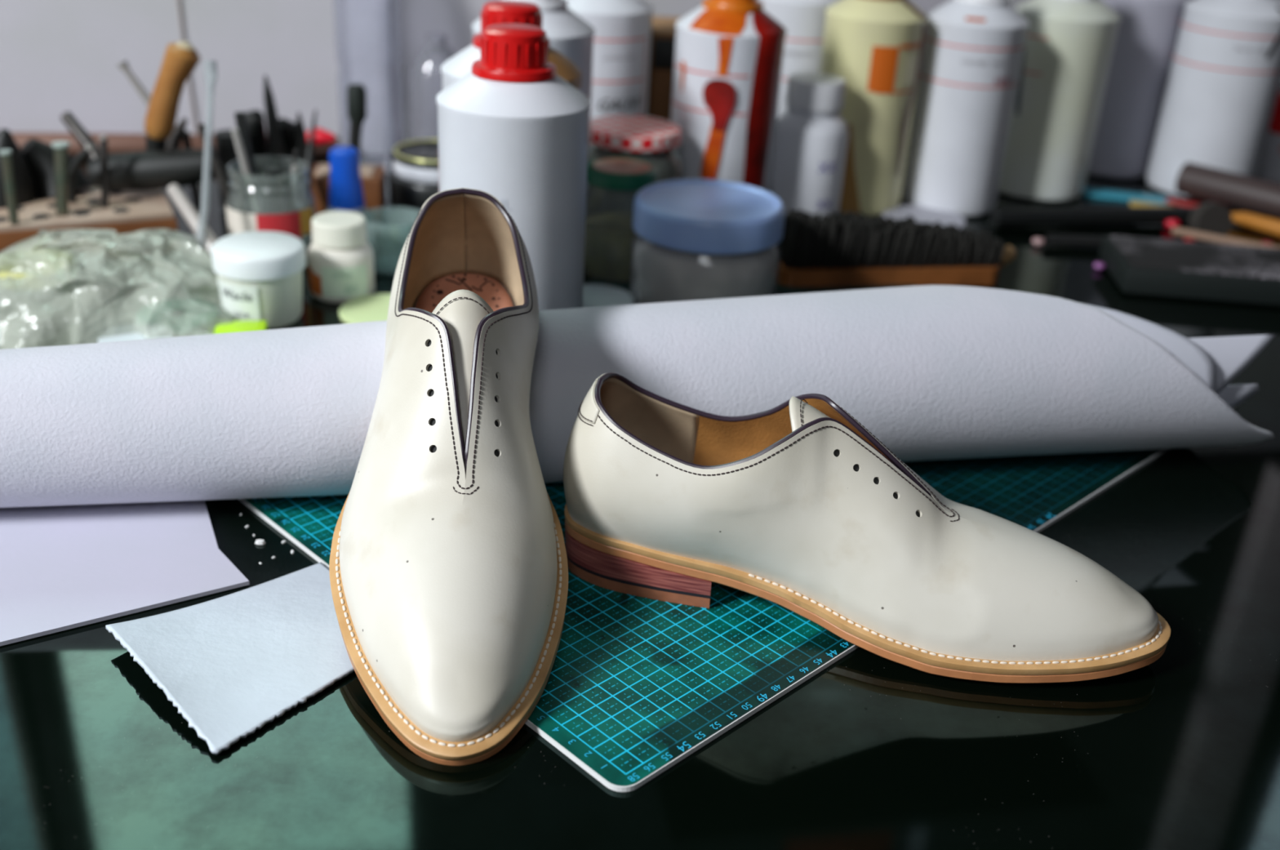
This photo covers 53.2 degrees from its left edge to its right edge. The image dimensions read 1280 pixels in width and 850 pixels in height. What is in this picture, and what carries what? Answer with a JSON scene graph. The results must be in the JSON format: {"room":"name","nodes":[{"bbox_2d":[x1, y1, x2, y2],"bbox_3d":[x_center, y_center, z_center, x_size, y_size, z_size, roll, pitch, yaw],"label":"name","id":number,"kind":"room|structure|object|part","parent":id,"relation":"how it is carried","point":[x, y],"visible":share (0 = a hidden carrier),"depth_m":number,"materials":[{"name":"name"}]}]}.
{"room":"shoemaker's workshop","nodes":[
{"label":"shoemaker's workshop","id":0,"kind":"room"},
{"bbox_2d":[0,0,1028,154],"bbox_3d":[0.200,-0.166,1.552,3.600,1.140,0.060,-2,27,-10],"label":"wall","id":1,"kind":"structure","parent":0,"point":[57,57],"depth_m":1.29,"materials":[{"name":"paint"}]},
{"bbox_2d":[177,0,197,133],"bbox_3d":[-0.453,-0.426,1.256,0.008,0.280,0.002,-5,28,-16],"label":"cord","id":2,"kind":"object","parent":1,"relation":"hanging from","point":[178,1],"visible":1,"depth_m":1.29,"materials":[{"name":"beige plastic"}]},
{"bbox_3d":[-0.051,0.869,0.767,4.400,0.040,3.600,3,26,0],"label":"floor","id":3,"kind":"structure","parent":0,"visible":0},
{"bbox_2d":[0,128,1279,849],"bbox_3d":[0.105,0.252,1.070,2.300,0.810,1.598,3,26,0],"label":"table","id":4,"kind":"object","parent":3,"relation":"on","point":[1180,750],"depth_m":0.54,"materials":[{"name":"black glass"}]},
{"bbox_2d":[0,182,180,262],"bbox_3d":[-0.536,-0.159,1.025,0.300,0.036,0.120,-9,29,-24],"label":"block","id":5,"kind":"object","parent":4,"relation":"on","point":[127,211],"visible":0.63,"depth_m":1.02,"materials":[{"name":"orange wood"}]},
{"bbox_2d":[0,149,18,224],"bbox_3d":[-0.481,-0.181,0.976,0.008,0.056,0.011,3,26,0],"label":"punch","id":6,"kind":"object","parent":5,"relation":"on","point":[6,156],"visible":1,"depth_m":0.97,"materials":[{"name":"metal"}]},
{"bbox_2d":[0,128,37,208],"bbox_3d":[-0.519,-0.208,1.028,0.055,0.062,0.056,3,26,0],"label":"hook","id":7,"kind":"object","parent":5,"relation":"on","point":[24,182],"visible":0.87,"depth_m":1.02,"materials":[{"name":"black metal"}]},
{"bbox_2d":[20,137,89,198],"bbox_3d":[-0.482,-0.213,1.058,0.048,0.051,0.048,3,26,0],"label":"tool","id":8,"kind":"object","parent":5,"relation":"on","point":[38,154],"visible":0.76,"depth_m":1.04,"materials":[{"name":"black metal"}]},
{"bbox_2d":[51,141,70,216],"bbox_3d":[-0.453,-0.193,1.003,0.013,0.056,0.018,10,27,13],"label":"punch","id":9,"kind":"object","parent":5,"relation":"on","point":[60,157],"visible":1,"depth_m":1.00,"materials":[{"name":"metal"}]},
{"bbox_2d":[60,111,99,159],"bbox_3d":[-0.472,-0.242,1.086,0.050,0.043,0.013,21,31,31],"label":"chisel","id":10,"kind":"object","parent":5,"relation":"on","point":[77,131],"visible":0.63,"depth_m":1.08,"materials":[{"name":"metal"}]},
{"bbox_2d":[68,143,94,201],"bbox_3d":[-0.451,-0.203,1.029,0.028,0.048,0.008,3,26,0],"label":"tool","id":11,"kind":"object","parent":5,"relation":"on","point":[83,153],"visible":0.9,"depth_m":1.02,"materials":[{"name":"black"}]},
{"bbox_2d":[99,134,108,207],"bbox_3d":[-0.431,-0.204,1.028,0.006,0.056,0.016,8,27,9],"label":"punch","id":12,"kind":"object","parent":5,"relation":"on","point":[103,138],"visible":1,"depth_m":1.03,"materials":[{"name":"metal"}]},
{"bbox_2d":[87,148,216,191],"bbox_3d":[-0.404,-0.212,1.062,0.102,0.037,0.032,1,26,-4],"label":"handle","id":13,"kind":"object","parent":5,"relation":"on","point":[151,170],"visible":0.82,"depth_m":1.05,"materials":[{"name":"black plastic"}]},
{"bbox_2d":[144,40,200,151],"bbox_3d":[-0.386,-0.265,1.052,0.054,0.100,0.027,3,26,0],"label":"awl","id":14,"kind":"object","parent":13,"relation":"on","point":[180,60],"visible":0.93,"depth_m":1.04,"materials":[{"name":"brown wood"}]},
{"bbox_3d":[-0.367,-0.306,1.031,0.016,0.008,0.017,3,26,0],"label":"handle","id":15,"kind":"part","parent":14,"relation":"part of","materials":[{"name":"beige wood"}]},
{"bbox_2d":[165,117,187,149],"bbox_3d":[-0.400,-0.243,1.097,0.027,0.042,0.015,3,26,0],"label":"tool","id":16,"kind":"object","parent":5,"relation":"on","point":[174,141],"visible":0.58,"depth_m":1.09,"materials":[{"name":"metal"}]},
{"bbox_2d":[0,228,235,344],"bbox_3d":[-0.392,-0.102,0.899,0.224,0.062,0.128,0,27,-7],"label":"plastic bag","id":17,"kind":"object","parent":4,"relation":"on","point":[136,242],"visible":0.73,"depth_m":0.94,"materials":[{"name":"white"}]},
{"bbox_2d":[0,248,84,332],"bbox_3d":[-0.425,-0.095,0.903,0.056,0.043,0.056,3,26,0],"label":"glass jar","id":18,"kind":"object","parent":17,"relation":"in","point":[41,268],"visible":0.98,"depth_m":0.90,"materials":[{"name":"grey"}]},
{"bbox_3d":[-0.424,-0.110,0.896,0.056,0.011,0.056,3,26,0],"label":"lid","id":19,"kind":"part","parent":18,"relation":"part of","materials":[{"name":"beige"}]},
{"bbox_3d":[-0.425,-0.091,0.905,0.056,0.033,0.056,3,26,0],"label":"glass","id":20,"kind":"part","parent":18,"relation":"part of","materials":[{"name":"grey"}]},
{"bbox_2d":[97,323,173,342],"bbox_3d":[-0.342,-0.058,0.869,0.048,0.004,0.048,3,26,0],"label":"round lid","id":21,"kind":"object","parent":17,"relation":"on","point":[140,331],"visible":0.47,"depth_m":0.87,"materials":[{"name":"white plastic"}]},
{"bbox_2d":[0,500,249,646],"bbox_3d":[-0.412,0.071,0.617,0.434,0.002,0.150,-3,27,-12],"label":"sheet","id":22,"kind":"object","parent":4,"relation":"on","point":[63,567],"visible":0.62,"depth_m":0.64,"materials":[{"name":"white paper"}]},
{"bbox_2d":[116,60,151,106],"bbox_3d":[-0.424,-0.280,1.102,0.047,0.066,0.010,3,26,0],"label":"rod","id":23,"kind":"object","parent":4,"relation":"on","point":[123,66],"visible":0.63,"depth_m":1.09,"materials":[{"name":"grey metal"}]},
{"bbox_2d":[10,132,338,158],"bbox_3d":[-0.539,-0.283,1.290,0.459,0.024,0.024,-2,27,-10],"label":"wooden ledge","id":24,"kind":"object","parent":4,"relation":"on","point":[117,142],"visible":0.41,"depth_m":1.28,"materials":[{"name":"brown wood"}]},
{"bbox_2d":[135,298,220,335],"bbox_3d":[-0.333,-0.078,0.922,0.058,0.006,0.058,3,26,0],"label":"disc","id":25,"kind":"object","parent":4,"relation":"on","point":[180,316],"visible":0.94,"depth_m":0.92,"materials":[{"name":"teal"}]},
{"bbox_3d":[-0.338,-0.146,0.986,0.082,0.066,0.013,26,34,37],"label":"plastic strip","id":26,"kind":"part","parent":4,"relation":"part of","materials":[{"name":"plastic"}]},
{"bbox_2d":[181,130,203,217],"bbox_3d":[-0.388,-0.216,1.108,0.007,0.080,0.019,3,26,0],"label":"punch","id":27,"kind":"object","parent":4,"relation":"on","point":[185,135],"visible":0.45,"depth_m":1.11,"materials":[{"name":"metal"}]},
{"bbox_2d":[186,60,217,287],"bbox_3d":[-0.329,-0.189,0.967,0.014,0.162,0.063,9,27,10],"label":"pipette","id":28,"kind":"object","parent":4,"relation":"on","point":[204,61],"visible":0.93,"depth_m":0.96,"materials":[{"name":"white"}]},
{"bbox_2d":[105,562,354,755],"bbox_3d":[-0.169,0.098,0.581,0.109,0.010,0.101,-20,35,-39],"label":"swatch","id":29,"kind":"object","parent":4,"relation":"on","point":[232,664],"visible":0.83,"depth_m":0.57,"materials":[{"name":"white leather"}]},
{"bbox_3d":[-0.365,-0.229,1.147,0.028,0.067,0.028,3,26,0],"label":"black tool handle","id":30,"kind":"part","parent":4,"relation":"part of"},
{"bbox_3d":[-0.279,-0.064,0.894,0.034,0.012,0.022,-2,27,-10],"label":"highlighter cap","id":31,"kind":"part","parent":4,"relation":"part of","materials":[{"name":"yellow plastic"}]},
{"bbox_2d":[210,231,306,328],"bbox_3d":[-0.274,-0.104,0.925,0.065,0.056,0.065,3,26,0],"label":"jar","id":32,"kind":"object","parent":4,"relation":"on","point":[260,273],"visible":0.98,"depth_m":0.90,"materials":[{"name":"white plastic"}]},
{"bbox_3d":[-0.273,-0.122,0.916,0.065,0.017,0.065,3,26,0],"label":"lid","id":33,"kind":"part","parent":32,"relation":"part of","materials":[{"name":"white plastic"}]},
{"bbox_2d":[254,538,265,544],"bbox_3d":[-0.197,0.061,0.664,0.005,0.002,0.003,3,26,0],"label":"crumb","id":34,"kind":"object","parent":4,"relation":"on","point":[259,541],"visible":1,"depth_m":0.66,"materials":[{"name":"white"}]},
{"bbox_2d":[225,157,315,267],"bbox_3d":[-0.297,-0.170,1.029,0.069,0.078,0.070,3,26,0],"label":"glass jar","id":35,"kind":"object","parent":4,"relation":"on","point":[298,224],"visible":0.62,"depth_m":1.01,"materials":[{"name":"white"}]},
{"bbox_2d":[197,123,232,208],"bbox_3d":[-0.329,-0.188,1.012,0.032,0.101,0.007,-3,27,-13],"label":"tool","id":36,"kind":"object","parent":35,"relation":"in","point":[220,175],"visible":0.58,"depth_m":1.00,"materials":[{"name":"metal"}]},
{"bbox_2d":[231,128,262,214],"bbox_3d":[-0.310,-0.187,1.020,0.024,0.101,0.007,-15,32,-32],"label":"tool","id":37,"kind":"object","parent":35,"relation":"in","point":[251,189],"visible":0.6,"depth_m":1.01,"materials":[{"name":"grey metal"}]},
{"bbox_2d":[234,111,262,213],"bbox_3d":[-0.313,-0.196,1.027,0.017,0.111,0.010,3,26,0],"label":"tool","id":38,"kind":"object","parent":35,"relation":"in","point":[241,124],"visible":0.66,"depth_m":1.01,"materials":[{"name":"black"}]},
{"bbox_2d":[244,109,269,199],"bbox_3d":[-0.354,-0.249,1.171,0.027,0.087,0.045,-4,27,-15],"label":"tool","id":39,"kind":"object","parent":35,"relation":"in","point":[255,119],"visible":0.57,"depth_m":1.16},
{"bbox_2d":[264,164,285,214],"bbox_3d":[-0.290,-0.170,1.016,0.015,0.073,0.020,3,26,0],"label":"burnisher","id":40,"kind":"object","parent":35,"relation":"in","point":[275,204],"visible":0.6,"depth_m":1.00,"materials":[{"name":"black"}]},
{"bbox_2d":[263,75,288,207],"bbox_3d":[-0.326,-0.254,1.145,0.016,0.117,0.014,3,26,0],"label":"knife","id":41,"kind":"object","parent":35,"relation":"in","point":[275,144],"visible":0.84,"depth_m":1.14,"materials":[{"name":"black"}]},
{"bbox_2d":[285,149,297,213],"bbox_3d":[-0.281,-0.179,1.024,0.022,0.087,0.004,13,28,20],"label":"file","id":42,"kind":"object","parent":35,"relation":"in","point":[295,153],"visible":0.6,"depth_m":1.01,"materials":[{"name":"metal"}]},
{"bbox_2d":[288,164,297,213],"bbox_3d":[-0.278,-0.172,1.022,0.005,0.076,0.019,-22,36,-41],"label":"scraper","id":43,"kind":"object","parent":35,"relation":"in","point":[294,168],"visible":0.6,"depth_m":1.01,"materials":[{"name":"grey metal"}]},
{"bbox_2d":[278,117,307,190],"bbox_3d":[-0.320,-0.247,1.181,0.028,0.080,0.048,3,26,0],"label":"tool","id":44,"kind":"object","parent":35,"relation":"in","point":[287,127],"visible":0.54,"depth_m":1.16,"materials":[{"name":"black"}]},
{"bbox_2d":[295,111,307,160],"bbox_3d":[-0.306,-0.242,1.159,0.012,0.087,0.017,3,26,0],"label":"spike","id":45,"kind":"object","parent":35,"relation":"in","point":[300,132],"visible":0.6,"depth_m":1.15,"materials":[{"name":"black"}]},
{"bbox_2d":[304,109,316,191],"bbox_3d":[-0.291,-0.223,1.118,0.011,0.094,0.055,3,26,0],"label":"spike","id":46,"kind":"object","parent":35,"relation":"in","point":[310,148],"visible":0.48,"depth_m":1.11,"materials":[{"name":"black"}]},
{"bbox_2d":[306,127,335,146],"bbox_3d":[-0.308,-0.276,1.223,0.031,0.018,0.018,3,26,0],"label":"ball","id":47,"kind":"object","parent":4,"relation":"on","point":[322,137],"visible":0.64,"depth_m":1.22,"materials":[{"name":"red plastic"}]},
{"bbox_2d":[307,210,374,302],"bbox_3d":[-0.228,-0.129,0.975,0.049,0.060,0.050,3,26,0],"label":"medicine bottle","id":48,"kind":"object","parent":4,"relation":"on","point":[340,257],"visible":1,"depth_m":0.96,"materials":[{"name":"beige plastic"}]},
{"bbox_2d":[325,145,368,215],"bbox_3d":[-0.250,-0.197,1.087,0.036,0.079,0.036,3,26,0],"label":"glue bottle","id":49,"kind":"object","parent":4,"relation":"on","point":[345,184],"visible":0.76,"depth_m":1.07,"materials":[{"name":"blue plastic"}]},
{"bbox_2d":[311,163,386,222],"bbox_3d":[-0.266,-0.211,1.159,0.066,0.042,0.050,1,27,-5],"label":"wooden box","id":50,"kind":"object","parent":4,"relation":"on","point":[373,176],"visible":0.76,"depth_m":1.14,"materials":[{"name":"orange wood"}]},
{"bbox_2d":[346,83,367,164],"bbox_3d":[-0.259,-0.271,1.174,0.018,0.082,0.018,-21,35,-39],"label":"brush","id":51,"kind":"object","parent":4,"relation":"on","point":[357,113],"visible":0.86,"depth_m":1.16,"materials":[{"name":"black plastic"}]},
{"bbox_3d":[-0.263,-0.256,1.181,0.015,0.049,0.012,3,26,0],"label":"handle","id":52,"kind":"part","parent":51,"relation":"part of","materials":[{"name":"black"}]},
{"bbox_2d":[338,293,390,323],"bbox_3d":[-0.190,-0.084,0.952,0.066,0.005,0.066,3,26,0],"label":"round lid","id":53,"kind":"object","parent":4,"relation":"on","point":[374,307],"visible":0.35,"depth_m":0.95,"materials":[{"name":"green"}]},
{"bbox_2d":[333,0,404,172],"bbox_3d":[-0.266,-0.382,1.253,0.064,0.260,0.064,3,26,0],"label":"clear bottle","id":54,"kind":"object","parent":4,"relation":"on","point":[340,6],"visible":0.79,"depth_m":1.28,"materials":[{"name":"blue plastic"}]},
{"bbox_2d":[362,208,419,275],"bbox_3d":[-0.199,-0.149,1.037,0.051,0.042,0.051,3,26,0],"label":"jar","id":55,"kind":"object","parent":4,"relation":"on","point":[386,265],"visible":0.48,"depth_m":1.03,"materials":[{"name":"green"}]},
{"bbox_2d":[388,169,439,223],"bbox_3d":[-0.186,-0.213,1.175,0.088,0.036,0.088,3,26,0],"label":"jar","id":56,"kind":"object","parent":4,"relation":"on","point":[406,196],"visible":0.39,"depth_m":1.14,"materials":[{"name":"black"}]},
{"bbox_2d":[391,138,439,184],"bbox_3d":[-0.184,-0.240,1.164,0.084,0.021,0.084,3,26,0],"label":"tin","id":57,"kind":"object","parent":56,"relation":"on","point":[416,160],"visible":0.49,"depth_m":1.14,"materials":[{"name":"silver metal"}]},
{"bbox_3d":[-0.183,-0.246,1.162,0.084,0.006,0.084,3,26,0],"label":"dark lid","id":58,"kind":"part","parent":57,"relation":"part of","materials":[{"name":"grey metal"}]},
{"bbox_2d":[408,33,455,140],"bbox_3d":[-0.203,-0.324,1.286,0.056,0.133,0.056,3,26,0],"label":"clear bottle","id":59,"kind":"object","parent":4,"relation":"on","point":[429,48],"visible":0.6,"depth_m":1.29,"materials":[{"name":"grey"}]},
{"bbox_2d":[328,187,568,765],"bbox_3d":[-0.094,0.000,0.609,0.110,0.172,0.286,-3,27,-12],"label":"shoe","id":60,"kind":"object","parent":4,"relation":"on","point":[448,566],"visible":1,"depth_m":0.57,"materials":[{"name":"beige leather"}]},
{"bbox_2d":[471,0,595,188],"bbox_3d":[-0.087,-0.245,1.031,0.096,0.233,0.096,3,26,0],"label":"plastic bottle","id":61,"kind":"object","parent":4,"relation":"on","point":[568,33],"visible":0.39,"depth_m":0.98,"materials":[{"name":"white plastic"}]},
{"bbox_2d":[566,0,653,119],"bbox_3d":[-0.039,-0.321,1.198,0.096,0.225,0.096,3,26,0],"label":"plastic bottle","id":62,"kind":"object","parent":4,"relation":"on","point":[622,37],"visible":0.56,"depth_m":1.15,"materials":[{"name":"white plastic"}]},
{"bbox_2d":[583,156,659,281],"bbox_3d":[-0.017,-0.166,1.039,0.066,0.092,0.066,3,26,0],"label":"glass jar","id":63,"kind":"object","parent":4,"relation":"on","point":[609,235],"visible":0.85,"depth_m":1.02,"materials":[{"name":"green glass"}]},
{"bbox_3d":[-0.017,-0.162,1.041,0.066,0.081,0.066,3,26,0],"label":"glass","id":64,"kind":"part","parent":63,"relation":"part of","materials":[{"name":"white"}]},
{"bbox_3d":[-0.015,-0.202,1.021,0.060,0.012,0.060,3,26,0],"label":"lid","id":65,"kind":"part","parent":63,"relation":"part of","materials":[{"name":"green metal"}]},
{"bbox_2d":[589,115,683,213],"bbox_3d":[-0.008,-0.208,1.109,0.091,0.105,0.091,3,26,0],"label":"glass jar","id":66,"kind":"object","parent":4,"relation":"on","point":[655,140],"visible":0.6,"depth_m":1.07,"materials":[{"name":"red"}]},
{"bbox_3d":[-0.006,-0.249,1.089,0.084,0.013,0.084,3,26,0],"label":"lid","id":67,"kind":"part","parent":66,"relation":"part of","materials":[{"name":"red metal"}]},
{"bbox_3d":[-0.009,-0.203,1.112,0.091,0.094,0.091,3,26,0],"label":"glass","id":68,"kind":"part","parent":66,"relation":"part of","materials":[{"name":"white"}]},
{"bbox_2d":[646,15,682,121],"bbox_3d":[0.031,-0.331,1.308,0.112,0.154,0.092,3,26,0],"label":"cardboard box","id":69,"kind":"object","parent":4,"relation":"on","point":[663,41],"visible":0.11,"depth_m":1.25,"materials":[{"name":"brown"}]},
{"bbox_2d":[670,0,786,191],"bbox_3d":[0.075,-0.281,1.130,0.096,0.225,0.098,3,26,0],"label":"plastic bottle","id":70,"kind":"object","parent":4,"relation":"on","point":[729,54],"visible":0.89,"depth_m":1.09,"materials":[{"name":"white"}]},
{"bbox_2d":[237,242,1238,791],"bbox_3d":[0.052,-0.014,0.842,0.599,0.003,0.447,-21,35,-40],"label":"cutting mat","id":71,"kind":"object","parent":4,"relation":"on","point":[636,686],"visible":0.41,"depth_m":0.60,"materials":[{"name":"teal plastic"}]},
{"bbox_2d":[440,0,582,89],"bbox_3d":[-0.092,-0.181,0.910,0.096,0.227,0.096,3,26,0],"label":"plastic bottle","id":72,"kind":"object","parent":71,"relation":"on","point":[498,11],"visible":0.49,"depth_m":0.85,"materials":[{"name":"red plastic"}]},
{"bbox_2d":[435,22,591,310],"bbox_3d":[-0.082,-0.140,0.826,0.096,0.227,0.096,3,26,0],"label":"plastic bottle","id":73,"kind":"object","parent":71,"relation":"on","point":[511,129],"visible":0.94,"depth_m":0.77,"materials":[{"name":"white plastic"}]},
{"bbox_2d":[582,284,634,307],"bbox_3d":[-0.035,-0.096,0.986,0.060,0.006,0.060,3,26,0],"label":"round lid","id":74,"kind":"object","parent":71,"relation":"on","point":[593,295],"visible":0.34,"depth_m":0.99,"materials":[{"name":"white"}]},
{"bbox_2d":[0,284,1275,507],"bbox_3d":[-0.121,-0.018,0.705,1.032,0.106,0.102,-2,27,-12],"label":"roll","id":75,"kind":"object","parent":71,"relation":"on","point":[932,372],"visible":0.84,"depth_m":0.69,"materials":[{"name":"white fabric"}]},
{"bbox_2d":[629,178,785,303],"bbox_3d":[0.051,-0.133,0.988,0.115,0.085,0.115,3,26,0],"label":"plastic jar","id":76,"kind":"object","parent":71,"relation":"on","point":[694,239],"visible":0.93,"depth_m":0.95,"materials":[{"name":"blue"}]},
{"bbox_3d":[0.050,-0.125,0.992,0.115,0.067,0.115,3,26,0],"label":"glass","id":77,"kind":"part","parent":76,"relation":"part of","materials":[{"name":"white plastic"}]},
{"bbox_3d":[0.052,-0.160,0.974,0.115,0.025,0.115,3,26,0],"label":"lid","id":78,"kind":"part","parent":76,"relation":"part of","materials":[{"name":"blue plastic"}]},
{"bbox_2d":[563,372,1170,683],"bbox_3d":[0.111,0.037,0.623,0.298,0.107,0.110,11,27,15],"label":"shoe","id":79,"kind":"object","parent":71,"relation":"on","point":[794,504],"visible":1,"depth_m":0.59,"materials":[{"name":"beige leather"}]},
{"bbox_2d":[777,208,1017,286],"bbox_3d":[0.218,-0.149,1.071,0.215,0.057,0.040,-2,27,-11],"label":"brush","id":80,"kind":"object","parent":71,"relation":"on","point":[834,249],"visible":0.98,"depth_m":1.06,"materials":[{"name":"brown wood"}]},
{"bbox_2d":[758,0,839,119],"bbox_3d":[0.156,-0.364,1.306,0.096,0.227,0.096,3,26,0],"label":"plastic bottle","id":81,"kind":"object","parent":4,"relation":"on","point":[804,20],"visible":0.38,"depth_m":1.25,"materials":[{"name":"white plastic"}]},
{"bbox_2d":[769,72,848,218],"bbox_3d":[0.157,-0.254,1.187,0.069,0.134,0.069,3,26,0],"label":"plastic bottle","id":82,"kind":"object","parent":4,"relation":"on","point":[811,139],"visible":0.8,"depth_m":1.16,"materials":[{"name":"white plastic"}]},
{"bbox_2d":[818,0,928,216],"bbox_3d":[0.218,-0.323,1.229,0.096,0.227,0.096,3,26,0],"label":"plastic bottle","id":83,"kind":"object","parent":4,"relation":"on","point":[876,46],"visible":0.8,"depth_m":1.19,"materials":[{"name":"yellow plastic"}]},
{"bbox_2d":[882,204,966,229],"bbox_3d":[0.274,-0.198,1.234,0.080,0.006,0.080,3,26,0],"label":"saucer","id":84,"kind":"object","parent":4,"relation":"on","point":[922,214],"visible":0.55,"depth_m":1.24,"materials":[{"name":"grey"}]},
{"bbox_2d":[902,0,1029,217],"bbox_3d":[0.318,-0.324,1.246,0.096,0.225,0.096,3,26,0],"label":"plastic bottle","id":85,"kind":"object","parent":4,"relation":"on","point":[973,51],"visible":0.97,"depth_m":1.22,"materials":[{"name":"white plastic"}]},
{"bbox_2d":[1031,237,1044,244],"bbox_3d":[0.370,-0.171,1.188,0.012,0.007,0.011,3,26,0],"label":"bead","id":86,"kind":"object","parent":4,"relation":"on","point":[1037,241],"visible":1,"depth_m":1.19,"materials":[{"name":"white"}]},
{"bbox_2d":[998,0,1120,201],"bbox_3d":[0.426,-0.352,1.315,0.103,0.225,0.103,3,26,0],"label":"plastic bottle","id":87,"kind":"object","parent":4,"relation":"on","point":[1069,44],"visible":0.81,"depth_m":1.28,"materials":[{"name":"white plastic"}]},
{"bbox_2d":[991,206,1195,227],"bbox_3d":[0.458,-0.205,1.254,0.236,0.019,0.021,-2,27,-11],"label":"pen","id":88,"kind":"object","parent":4,"relation":"on","point":[1083,215],"visible":0.79,"depth_m":1.24,"materials":[{"name":"black plastic"}]},
{"bbox_2d":[1093,262,1105,269],"bbox_3d":[0.408,-0.141,1.135,0.010,0.006,0.010,3,26,0],"label":"bead","id":89,"kind":"object","parent":4,"relation":"on","point":[1099,265],"visible":1,"depth_m":1.13,"materials":[{"name":"purple"}]},
{"bbox_2d":[1044,233,1155,248],"bbox_3d":[0.429,-0.171,1.190,0.103,0.012,0.012,2,26,-3],"label":"marker","id":90,"kind":"object","parent":4,"relation":"on","point":[1051,239],"visible":0.45,"depth_m":1.19,"materials":[{"name":"black plastic"}]},
{"bbox_2d":[1082,187,1177,204],"bbox_3d":[0.520,-0.242,1.355,0.100,0.006,0.022,6,27,5],"label":"packet","id":91,"kind":"object","parent":4,"relation":"on","point":[1089,192],"visible":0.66,"depth_m":1.35,"materials":[{"name":"teal"}]},
{"bbox_2d":[1087,0,1190,178],"bbox_3d":[0.539,-0.396,1.409,0.096,0.233,0.096,3,26,0],"label":"plastic bottle","id":92,"kind":"object","parent":4,"relation":"on","point":[1148,33],"visible":0.61,"depth_m":1.38,"materials":[{"name":"grey plastic"}]},
{"bbox_2d":[1129,200,1176,206],"bbox_3d":[0.539,-0.226,1.324,0.060,0.005,0.014,10,27,13],"label":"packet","id":93,"kind":"object","parent":4,"relation":"on","point":[1132,202],"visible":0.49,"depth_m":1.32,"materials":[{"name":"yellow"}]},
{"bbox_2d":[1164,218,1180,227],"bbox_3d":[0.525,-0.199,1.262,0.015,0.009,0.015,3,26,0],"label":"bead","id":94,"kind":"object","parent":4,"relation":"on","point":[1170,223],"visible":0.92,"depth_m":1.26,"materials":[{"name":"red"}]},
{"bbox_2d":[1165,196,1200,206],"bbox_3d":[0.576,-0.227,1.322,0.060,0.004,0.012,18,31,25],"label":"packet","id":95,"kind":"object","parent":4,"relation":"on","point":[1170,200],"visible":0.52,"depth_m":1.33,"materials":[{"name":"red"}]},
{"bbox_2d":[1182,238,1195,241],"bbox_3d":[0.519,-0.172,1.208,0.012,0.007,0.012,3,26,0],"label":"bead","id":96,"kind":"object","parent":4,"relation":"on","point":[1184,239],"visible":0.31,"depth_m":1.21,"materials":[{"name":"red"}]},
{"bbox_2d":[1098,235,1279,305],"bbox_3d":[0.517,-0.133,1.108,0.210,0.024,0.095,5,26,4],"label":"pad","id":97,"kind":"object","parent":4,"relation":"on","point":[1245,273],"visible":1,"depth_m":1.08,"materials":[{"name":"black"}]},
{"bbox_2d":[1187,201,1232,241],"bbox_3d":[0.545,-0.194,1.222,0.038,0.038,0.023,-1,27,-9],"label":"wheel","id":98,"kind":"object","parent":4,"relation":"on","point":[1211,217],"visible":0.83,"depth_m":1.21,"materials":[{"name":"grey"}]},
{"bbox_2d":[1146,0,1279,201],"bbox_3d":[0.616,-0.362,1.349,0.111,0.233,0.111,3,26,0],"label":"plastic bottle","id":99,"kind":"object","parent":4,"relation":"on","point":[1223,86],"visible":0.83,"depth_m":1.31,"materials":[{"name":"white plastic"}]},
{"bbox_2d":[1170,226,1279,248],"bbox_3d":[0.607,-0.156,1.169,0.230,0.008,0.009,16,29,24],"label":"wooden stick","id":100,"kind":"object","parent":4,"relation":"on","point":[1186,233],"visible":0.84,"depth_m":1.20,"materials":[{"name":"brown wood"}]},
{"bbox_2d":[1175,161,1279,218],"bbox_3d":[0.658,-0.212,1.252,0.035,0.033,0.266,-21,35,-40],"label":"handle","id":101,"kind":"object","parent":4,"relation":"on","point":[1253,194],"visible":1,"depth_m":1.29,"materials":[{"name":"grey metal"}]},
{"bbox_2d":[1231,212,1279,236],"bbox_3d":[0.640,-0.185,1.239,0.016,0.016,0.148,-20,35,-38],"label":"tool","id":102,"kind":"object","parent":4,"relation":"on","point":[1257,222],"visible":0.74,"depth_m":1.26,"materials":[{"name":"orange wood"}]},
{"bbox_2d":[1262,240,1272,244],"bbox_3d":[0.597,-0.172,1.217,0.011,0.007,0.011,3,26,0],"label":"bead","id":103,"kind":"object","parent":4,"relation":"on","point":[1263,242],"visible":0.39,"depth_m":1.22,"materials":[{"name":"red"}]},
{"bbox_2d":[1255,88,1279,183],"bbox_3d":[0.743,-0.336,1.436,0.072,0.122,0.073,14,28,20],"label":"plastic bottle","id":104,"kind":"object","parent":4,"relation":"on","point":[1268,168],"visible":0.59,"depth_m":1.43,"materials":[{"name":"white"}]}
]}

